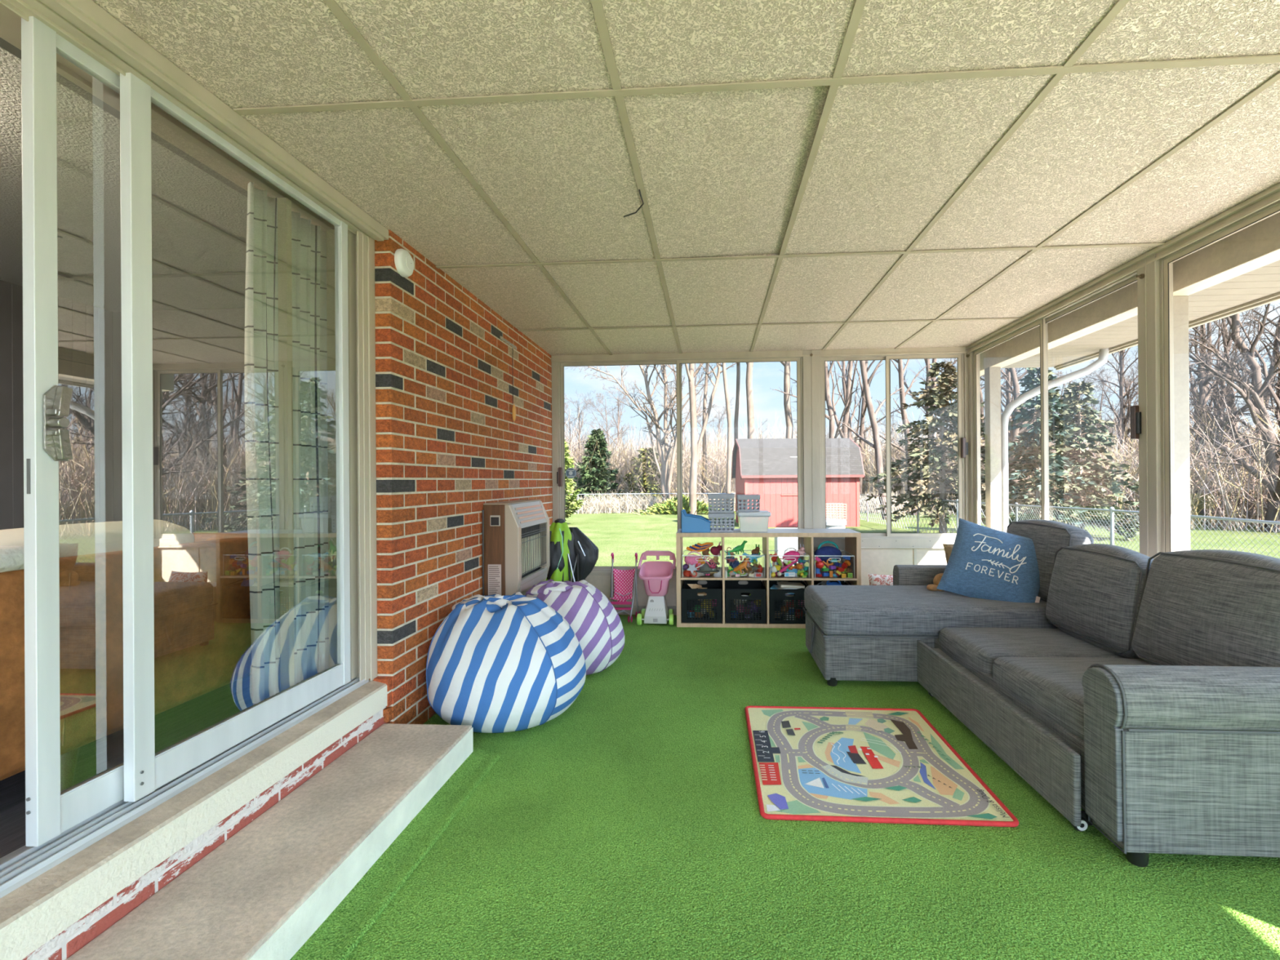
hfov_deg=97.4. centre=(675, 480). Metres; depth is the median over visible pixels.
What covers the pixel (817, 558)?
building block
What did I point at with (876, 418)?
bare tree
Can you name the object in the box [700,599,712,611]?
ball
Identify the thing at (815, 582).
bin
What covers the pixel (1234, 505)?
brush
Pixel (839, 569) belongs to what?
building block
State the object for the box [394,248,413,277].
smoke detector
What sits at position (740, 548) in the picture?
dinosaur
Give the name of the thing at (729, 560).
dinosaur
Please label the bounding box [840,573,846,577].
block
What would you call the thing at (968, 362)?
trim
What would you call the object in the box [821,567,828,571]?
building block
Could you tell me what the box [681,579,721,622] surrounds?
bin
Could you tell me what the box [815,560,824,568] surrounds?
ball
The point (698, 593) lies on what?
toy box
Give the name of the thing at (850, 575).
block
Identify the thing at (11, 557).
throw blanket
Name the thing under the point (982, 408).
bare tree
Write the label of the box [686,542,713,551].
toy
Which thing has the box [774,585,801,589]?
picture book
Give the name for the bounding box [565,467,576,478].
window sticker
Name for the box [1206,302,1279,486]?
bare tree
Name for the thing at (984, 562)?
throw pillow
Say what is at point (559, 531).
camp chair
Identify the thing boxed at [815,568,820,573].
building block
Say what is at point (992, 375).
trim
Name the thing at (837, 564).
building block
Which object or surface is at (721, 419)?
bare tree
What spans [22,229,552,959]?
wall
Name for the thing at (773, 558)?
plush toy
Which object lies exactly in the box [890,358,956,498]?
bare tree
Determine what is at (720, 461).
brush
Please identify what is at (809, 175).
ceiling
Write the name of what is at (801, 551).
plush toy
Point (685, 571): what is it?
ball
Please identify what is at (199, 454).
window reflection
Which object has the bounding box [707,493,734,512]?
basket
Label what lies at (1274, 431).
bank
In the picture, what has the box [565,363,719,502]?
bare tree
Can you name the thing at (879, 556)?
wall
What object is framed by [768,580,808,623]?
bin
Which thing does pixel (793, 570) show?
building block
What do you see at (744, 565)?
dinosaur
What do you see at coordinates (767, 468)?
garden shed
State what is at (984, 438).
bare tree
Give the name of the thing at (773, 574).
ball
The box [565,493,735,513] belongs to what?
fence
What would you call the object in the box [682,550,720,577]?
clear bin
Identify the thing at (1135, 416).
window
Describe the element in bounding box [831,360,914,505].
bare tree
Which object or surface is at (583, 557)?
camp chair
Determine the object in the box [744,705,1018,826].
rug
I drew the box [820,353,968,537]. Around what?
window
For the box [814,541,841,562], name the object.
purse
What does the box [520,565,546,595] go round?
vent
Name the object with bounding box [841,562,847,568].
building block
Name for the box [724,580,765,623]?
bin
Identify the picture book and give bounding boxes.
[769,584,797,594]
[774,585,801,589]
[777,581,804,588]
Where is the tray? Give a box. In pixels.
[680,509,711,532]
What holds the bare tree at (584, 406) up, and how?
on the lawn at (624, 535)
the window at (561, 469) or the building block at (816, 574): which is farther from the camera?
the window at (561, 469)
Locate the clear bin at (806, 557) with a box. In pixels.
[768,550,809,577]
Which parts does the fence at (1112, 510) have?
post, rail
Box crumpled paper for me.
[687,583,706,588]
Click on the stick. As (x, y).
(793, 562)
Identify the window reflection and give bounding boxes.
[0,280,114,529]
[112,307,247,532]
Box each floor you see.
[0,673,307,857]
[346,614,1279,959]
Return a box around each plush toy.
[702,548,710,555]
[710,541,722,555]
[710,555,719,564]
[751,543,760,555]
[756,563,763,573]
[770,552,777,562]
[797,543,806,555]
[926,573,945,591]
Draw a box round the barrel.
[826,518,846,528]
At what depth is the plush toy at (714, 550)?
4.58 m
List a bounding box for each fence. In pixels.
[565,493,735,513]
[859,493,1017,533]
[1016,504,1279,559]
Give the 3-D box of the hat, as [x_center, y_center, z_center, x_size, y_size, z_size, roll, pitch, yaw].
[0.264,0.721,4.605,0.195,0.105,0.192,0,0,4]
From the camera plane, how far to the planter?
8.05 m
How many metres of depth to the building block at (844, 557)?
4.45 m
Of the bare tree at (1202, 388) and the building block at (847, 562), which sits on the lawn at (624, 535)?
the bare tree at (1202, 388)
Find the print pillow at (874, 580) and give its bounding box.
[867,573,893,585]
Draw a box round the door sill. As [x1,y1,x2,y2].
[0,680,391,959]
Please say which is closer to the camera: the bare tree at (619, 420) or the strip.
the strip
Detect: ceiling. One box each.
[0,47,247,311]
[92,0,1279,355]
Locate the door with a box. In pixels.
[0,0,388,897]
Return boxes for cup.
[774,564,781,570]
[796,563,803,568]
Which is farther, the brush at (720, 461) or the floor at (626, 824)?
the brush at (720, 461)
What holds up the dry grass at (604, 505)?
on the lawn at (624, 535)
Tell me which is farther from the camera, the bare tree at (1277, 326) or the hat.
the bare tree at (1277, 326)
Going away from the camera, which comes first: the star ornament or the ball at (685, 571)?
the star ornament
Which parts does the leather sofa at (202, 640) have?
leg, armrest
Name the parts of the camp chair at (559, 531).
black seat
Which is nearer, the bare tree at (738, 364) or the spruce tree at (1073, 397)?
the spruce tree at (1073, 397)
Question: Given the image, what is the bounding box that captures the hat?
[695,561,719,573]
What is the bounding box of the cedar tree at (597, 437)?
[571,428,624,507]
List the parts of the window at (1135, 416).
sash, sash, latch lever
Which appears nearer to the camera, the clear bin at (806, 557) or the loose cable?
the loose cable
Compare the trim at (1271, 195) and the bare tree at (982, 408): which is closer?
the trim at (1271, 195)
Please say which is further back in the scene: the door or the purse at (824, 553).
the purse at (824, 553)
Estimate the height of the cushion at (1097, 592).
0.507 m
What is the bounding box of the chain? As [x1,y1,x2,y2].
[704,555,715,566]
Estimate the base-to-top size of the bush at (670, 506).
1.145 m
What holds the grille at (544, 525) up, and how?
attached to the heater
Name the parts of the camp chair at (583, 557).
leg, leg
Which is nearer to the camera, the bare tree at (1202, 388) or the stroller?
the stroller
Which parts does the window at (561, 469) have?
sash, sash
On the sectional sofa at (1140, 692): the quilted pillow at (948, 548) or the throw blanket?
the quilted pillow at (948, 548)
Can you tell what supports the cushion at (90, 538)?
on the leather sofa at (202, 640)
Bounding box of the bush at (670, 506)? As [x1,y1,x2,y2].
[630,493,735,515]
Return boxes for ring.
[727,568,737,577]
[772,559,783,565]
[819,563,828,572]
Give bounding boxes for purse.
[684,551,703,567]
[782,547,799,561]
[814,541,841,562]
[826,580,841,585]
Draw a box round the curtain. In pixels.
[244,182,328,703]
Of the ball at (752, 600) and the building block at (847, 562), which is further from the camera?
the ball at (752, 600)
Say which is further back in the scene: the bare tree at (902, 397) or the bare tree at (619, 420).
the bare tree at (619, 420)
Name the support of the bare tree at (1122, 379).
on the lawn at (624, 535)
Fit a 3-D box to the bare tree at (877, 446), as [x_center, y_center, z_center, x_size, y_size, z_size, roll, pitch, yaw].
[8.730,-6.543,26.517,4.703,17.010,2.446,0,0,4]
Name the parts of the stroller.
frame, handle, frame, handle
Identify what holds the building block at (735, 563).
in the clear bin at (762, 558)
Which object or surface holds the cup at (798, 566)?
in the clear bin at (806, 557)
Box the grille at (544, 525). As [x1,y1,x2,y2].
[521,523,546,575]
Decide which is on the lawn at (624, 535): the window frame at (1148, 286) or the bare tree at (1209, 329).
the bare tree at (1209, 329)
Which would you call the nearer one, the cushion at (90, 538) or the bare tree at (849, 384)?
the cushion at (90, 538)
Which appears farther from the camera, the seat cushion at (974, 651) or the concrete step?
the seat cushion at (974, 651)
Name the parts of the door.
handle, sliding sash, fixed sash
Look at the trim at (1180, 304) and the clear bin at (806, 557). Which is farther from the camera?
the clear bin at (806, 557)
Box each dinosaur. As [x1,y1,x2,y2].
[724,557,737,563]
[728,540,746,554]
[729,558,749,573]
[742,552,765,562]
[749,564,760,570]
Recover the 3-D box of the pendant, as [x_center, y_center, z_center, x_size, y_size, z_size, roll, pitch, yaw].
[-1.136,-0.669,3.935,0.024,0.513,0.054,0,0,4]
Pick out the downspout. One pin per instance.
(1102, 359)
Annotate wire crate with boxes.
[826,502,846,519]
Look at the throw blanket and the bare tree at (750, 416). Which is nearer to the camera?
the throw blanket
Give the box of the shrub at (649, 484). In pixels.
[621,447,672,503]
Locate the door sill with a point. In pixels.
(36, 912)
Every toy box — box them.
[697,592,706,595]
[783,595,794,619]
[784,572,795,577]
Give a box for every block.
[728,560,739,568]
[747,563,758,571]
[788,568,797,573]
[796,569,806,575]
[813,556,821,561]
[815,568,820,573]
[815,573,822,577]
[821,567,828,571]
[822,572,829,576]
[828,564,835,569]
[828,570,833,577]
[835,562,841,567]
[835,567,844,571]
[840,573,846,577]
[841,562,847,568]
[842,555,850,559]
[844,560,850,565]
[846,572,853,577]
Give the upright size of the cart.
0.576 m
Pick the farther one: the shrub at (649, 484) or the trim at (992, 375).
the shrub at (649, 484)
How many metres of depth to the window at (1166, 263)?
2.68 m
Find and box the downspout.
[1000,348,1109,532]
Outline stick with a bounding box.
[779,558,798,572]
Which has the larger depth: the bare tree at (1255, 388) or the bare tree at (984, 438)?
the bare tree at (984, 438)
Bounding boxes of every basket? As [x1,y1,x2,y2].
[638,560,673,595]
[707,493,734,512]
[708,512,734,532]
[736,494,760,511]
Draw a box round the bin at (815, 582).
[813,580,851,585]
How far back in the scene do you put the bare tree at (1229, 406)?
24.91 m
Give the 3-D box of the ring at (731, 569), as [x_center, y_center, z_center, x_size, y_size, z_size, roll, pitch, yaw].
[0.458,0.759,4.539,0.088,0.088,0.019,0,0,20]
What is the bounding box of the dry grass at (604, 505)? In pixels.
[565,489,1051,515]
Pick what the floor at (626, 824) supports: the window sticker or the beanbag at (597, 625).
the beanbag at (597, 625)
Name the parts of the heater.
rating plate, thermostat frame, trim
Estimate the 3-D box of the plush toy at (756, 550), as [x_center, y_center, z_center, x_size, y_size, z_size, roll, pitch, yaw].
[0.660,0.573,4.613,0.074,0.095,0.046,0,0,4]
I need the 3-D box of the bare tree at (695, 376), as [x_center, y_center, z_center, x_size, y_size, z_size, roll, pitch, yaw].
[0.794,-4.980,44.474,5.673,14.505,4.107,0,0,-4]
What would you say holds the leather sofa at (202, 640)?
on the floor at (172, 726)
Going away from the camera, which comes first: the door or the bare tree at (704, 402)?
the door
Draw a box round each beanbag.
[426,591,586,733]
[524,578,624,675]
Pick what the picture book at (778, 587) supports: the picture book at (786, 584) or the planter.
the picture book at (786, 584)
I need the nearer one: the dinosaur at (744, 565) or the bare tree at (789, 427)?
the dinosaur at (744, 565)
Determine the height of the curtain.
1.850 m
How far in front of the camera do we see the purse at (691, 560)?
4.54 m
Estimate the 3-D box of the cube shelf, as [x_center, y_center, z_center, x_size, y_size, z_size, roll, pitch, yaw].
[0.742,0.794,4.630,1.449,0.752,0.387,0,0,4]
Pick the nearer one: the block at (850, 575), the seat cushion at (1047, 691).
the seat cushion at (1047, 691)
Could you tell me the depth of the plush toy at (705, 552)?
4.57 m
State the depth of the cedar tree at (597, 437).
36.50 m
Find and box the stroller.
[608,552,639,622]
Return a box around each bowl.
[776,555,782,566]
[797,560,806,564]
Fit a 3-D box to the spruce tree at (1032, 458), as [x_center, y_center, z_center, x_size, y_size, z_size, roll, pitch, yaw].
[10.064,-0.725,15.590,2.844,5.015,3.047,0,0,14]
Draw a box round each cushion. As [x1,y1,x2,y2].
[0,519,194,557]
[938,627,1124,674]
[992,657,1151,739]
[1007,519,1093,600]
[1045,543,1153,658]
[1132,549,1279,666]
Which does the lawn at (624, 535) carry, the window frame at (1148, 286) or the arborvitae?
the arborvitae
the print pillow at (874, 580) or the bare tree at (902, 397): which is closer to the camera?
the print pillow at (874, 580)
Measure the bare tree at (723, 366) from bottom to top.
19.087 m
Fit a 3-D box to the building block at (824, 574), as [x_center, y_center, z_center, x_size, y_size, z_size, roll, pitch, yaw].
[1.195,0.748,4.461,0.052,0.031,0.031,0,0,-14]
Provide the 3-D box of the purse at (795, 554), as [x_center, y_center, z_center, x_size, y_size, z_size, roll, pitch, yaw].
[0.934,0.603,4.529,0.141,0.117,0.064,0,0,4]
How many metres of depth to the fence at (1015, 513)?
18.50 m
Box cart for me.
[636,551,675,625]
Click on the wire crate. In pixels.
(842, 504)
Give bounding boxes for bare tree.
[564,390,608,479]
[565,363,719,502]
[580,379,639,456]
[653,363,714,467]
[683,397,734,453]
[684,362,737,515]
[702,363,717,499]
[717,363,731,509]
[733,362,740,444]
[746,362,754,438]
[758,418,771,438]
[769,360,861,438]
[780,361,793,438]
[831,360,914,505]
[833,360,904,519]
[835,417,881,455]
[865,359,926,515]
[866,400,899,453]
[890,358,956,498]
[908,359,955,437]
[937,358,1060,457]
[951,367,1083,507]
[951,399,985,504]
[1050,345,1197,462]
[1056,363,1137,445]
[1098,359,1198,453]
[1111,318,1233,498]
[1132,306,1275,514]
[1135,303,1279,532]
[1188,311,1279,525]
[1189,308,1265,428]
[1193,311,1279,524]
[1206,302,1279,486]
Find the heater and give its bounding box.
[483,499,550,595]
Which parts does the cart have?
handle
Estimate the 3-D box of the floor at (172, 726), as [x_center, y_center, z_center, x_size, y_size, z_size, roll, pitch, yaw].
[-3.326,0.954,1.162,3.600,0.180,7.300,0,0,4]
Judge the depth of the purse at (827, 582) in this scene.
4.53 m
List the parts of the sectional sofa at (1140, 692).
arm, arm panel, arm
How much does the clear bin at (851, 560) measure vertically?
0.178 m
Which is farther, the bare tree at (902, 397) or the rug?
the bare tree at (902, 397)
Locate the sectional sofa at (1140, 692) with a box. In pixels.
[802,519,1279,866]
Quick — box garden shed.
[731,438,865,527]
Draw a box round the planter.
[774,528,798,565]
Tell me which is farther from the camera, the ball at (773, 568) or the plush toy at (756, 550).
the plush toy at (756, 550)
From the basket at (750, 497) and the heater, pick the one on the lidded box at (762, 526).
the basket at (750, 497)
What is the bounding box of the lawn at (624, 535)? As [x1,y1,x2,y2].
[564,508,1279,567]
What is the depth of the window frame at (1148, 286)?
2.77 m
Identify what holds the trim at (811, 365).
attached to the wall at (879, 556)
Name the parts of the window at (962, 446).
sash, sash, latch lever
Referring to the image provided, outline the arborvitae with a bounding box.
[564,441,584,520]
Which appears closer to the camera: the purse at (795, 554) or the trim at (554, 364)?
the purse at (795, 554)
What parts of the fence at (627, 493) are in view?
post, rail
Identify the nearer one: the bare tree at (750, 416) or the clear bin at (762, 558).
the clear bin at (762, 558)
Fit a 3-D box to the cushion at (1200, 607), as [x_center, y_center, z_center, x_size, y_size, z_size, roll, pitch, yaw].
[2.066,0.538,2.088,0.299,0.544,0.751,0,0,4]
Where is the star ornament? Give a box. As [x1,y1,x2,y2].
[686,563,697,573]
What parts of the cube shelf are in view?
panel, panel, panel, panel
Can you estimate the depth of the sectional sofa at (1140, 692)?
2.06 m
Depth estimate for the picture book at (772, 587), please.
4.55 m
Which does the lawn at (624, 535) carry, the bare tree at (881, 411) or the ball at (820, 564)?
the bare tree at (881, 411)
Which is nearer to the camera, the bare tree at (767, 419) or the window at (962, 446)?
the window at (962, 446)
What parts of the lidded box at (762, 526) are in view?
lid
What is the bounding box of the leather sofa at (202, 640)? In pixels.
[0,532,252,792]
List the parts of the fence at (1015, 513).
post, post, rail, post, post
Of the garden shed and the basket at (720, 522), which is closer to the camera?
the basket at (720, 522)
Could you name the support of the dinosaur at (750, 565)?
in the clear bin at (762, 558)
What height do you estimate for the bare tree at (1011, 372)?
14.650 m
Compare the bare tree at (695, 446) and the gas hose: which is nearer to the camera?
the gas hose
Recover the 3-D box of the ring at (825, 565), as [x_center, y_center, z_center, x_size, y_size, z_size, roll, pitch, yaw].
[1.218,0.724,4.600,0.020,0.091,0.091,0,0,-36]
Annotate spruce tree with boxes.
[863,360,1035,533]
[984,367,1103,541]
[1026,380,1139,541]
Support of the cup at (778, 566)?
in the clear bin at (806, 557)
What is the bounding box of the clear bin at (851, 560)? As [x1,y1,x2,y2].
[813,550,854,577]
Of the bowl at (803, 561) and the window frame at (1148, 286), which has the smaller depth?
the window frame at (1148, 286)
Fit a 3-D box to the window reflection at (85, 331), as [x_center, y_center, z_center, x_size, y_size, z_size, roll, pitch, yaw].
[-5.025,-0.244,1.371,0.200,2.500,7.100,0,0,4]
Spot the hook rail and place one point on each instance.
(505, 340)
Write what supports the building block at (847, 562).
in the clear bin at (851, 560)
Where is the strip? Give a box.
[289,746,499,959]
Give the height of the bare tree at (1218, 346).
16.298 m
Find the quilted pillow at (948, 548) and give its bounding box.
[942,543,953,563]
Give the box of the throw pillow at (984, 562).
[936,518,1039,603]
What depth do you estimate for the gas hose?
3.41 m
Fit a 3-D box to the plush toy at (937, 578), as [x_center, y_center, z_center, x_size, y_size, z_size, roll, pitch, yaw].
[1.683,0.654,3.581,0.173,0.113,0.108,0,0,-28]
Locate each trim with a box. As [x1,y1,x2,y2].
[551,273,1144,361]
[551,361,558,522]
[802,350,821,570]
[964,346,973,522]
[965,182,1279,353]
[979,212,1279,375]
[984,366,1001,531]
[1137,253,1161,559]
[1173,295,1190,551]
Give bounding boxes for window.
[556,356,804,572]
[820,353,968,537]
[973,270,1141,524]
[1159,200,1279,552]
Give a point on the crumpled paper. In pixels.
(691, 585)
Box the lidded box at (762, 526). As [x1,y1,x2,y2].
[736,510,771,532]
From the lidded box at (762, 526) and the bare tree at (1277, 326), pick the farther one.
the bare tree at (1277, 326)
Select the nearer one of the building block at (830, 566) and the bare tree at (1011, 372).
the building block at (830, 566)
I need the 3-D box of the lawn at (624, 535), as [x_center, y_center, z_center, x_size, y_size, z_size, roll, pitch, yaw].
[0.333,2.310,4.987,190.000,1.236,190.000,0,0,4]
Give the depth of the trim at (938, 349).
4.83 m
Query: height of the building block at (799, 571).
0.052 m
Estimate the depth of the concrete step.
1.56 m
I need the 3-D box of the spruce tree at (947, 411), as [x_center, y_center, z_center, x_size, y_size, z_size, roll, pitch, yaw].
[7.952,-0.889,17.125,4.447,5.375,5.022,0,0,-27]
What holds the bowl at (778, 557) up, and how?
in the clear bin at (806, 557)
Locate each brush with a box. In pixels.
[564,402,1138,514]
[1066,388,1279,532]
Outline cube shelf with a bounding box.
[675,528,861,628]
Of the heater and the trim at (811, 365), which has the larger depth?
the trim at (811, 365)
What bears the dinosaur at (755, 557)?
in the clear bin at (762, 558)
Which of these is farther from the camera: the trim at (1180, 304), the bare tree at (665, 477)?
the bare tree at (665, 477)
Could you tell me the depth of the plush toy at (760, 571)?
4.50 m
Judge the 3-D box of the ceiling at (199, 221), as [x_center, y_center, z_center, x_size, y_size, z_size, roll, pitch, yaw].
[-3.324,-1.516,1.164,3.640,0.180,7.300,0,0,4]
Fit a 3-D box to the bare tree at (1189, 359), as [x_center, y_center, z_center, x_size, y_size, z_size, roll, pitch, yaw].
[28.520,-3.797,33.960,5.127,11.834,5.272,0,0,-6]
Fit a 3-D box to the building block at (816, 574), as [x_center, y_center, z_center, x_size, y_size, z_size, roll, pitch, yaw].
[1.147,0.756,4.478,0.050,0.033,0.029,0,0,-31]
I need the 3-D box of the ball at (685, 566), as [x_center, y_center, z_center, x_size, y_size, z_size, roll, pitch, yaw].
[0.094,0.722,4.633,0.074,0.070,0.074,0,0,4]
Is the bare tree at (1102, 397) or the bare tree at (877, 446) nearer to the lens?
the bare tree at (877, 446)
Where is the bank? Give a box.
[583,431,1277,489]
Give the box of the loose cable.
[623,189,644,217]
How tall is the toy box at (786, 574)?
0.033 m
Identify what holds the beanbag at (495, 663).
on the floor at (626, 824)
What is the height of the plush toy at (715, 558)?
0.112 m
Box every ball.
[683,563,688,570]
[683,568,691,576]
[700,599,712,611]
[742,566,749,573]
[747,600,760,613]
[770,565,777,573]
[770,572,775,577]
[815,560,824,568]
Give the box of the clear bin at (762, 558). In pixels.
[724,550,764,577]
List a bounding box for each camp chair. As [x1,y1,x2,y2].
[546,518,572,582]
[567,527,598,582]
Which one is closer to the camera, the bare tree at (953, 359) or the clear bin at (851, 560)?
the clear bin at (851, 560)
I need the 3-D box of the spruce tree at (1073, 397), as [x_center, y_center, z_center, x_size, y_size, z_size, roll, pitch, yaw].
[12.216,-0.574,16.969,3.474,4.848,3.174,0,0,14]
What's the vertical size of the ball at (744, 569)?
0.060 m
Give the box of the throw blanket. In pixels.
[0,545,24,573]
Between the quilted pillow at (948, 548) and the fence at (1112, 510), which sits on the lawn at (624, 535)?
the fence at (1112, 510)
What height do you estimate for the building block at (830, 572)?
0.050 m
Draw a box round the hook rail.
[499,336,516,350]
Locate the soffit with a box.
[1001,260,1279,369]
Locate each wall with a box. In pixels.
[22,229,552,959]
[585,537,955,615]
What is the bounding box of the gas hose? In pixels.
[482,510,484,595]
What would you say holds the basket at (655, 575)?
on the cart
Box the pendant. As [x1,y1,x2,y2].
[511,365,515,421]

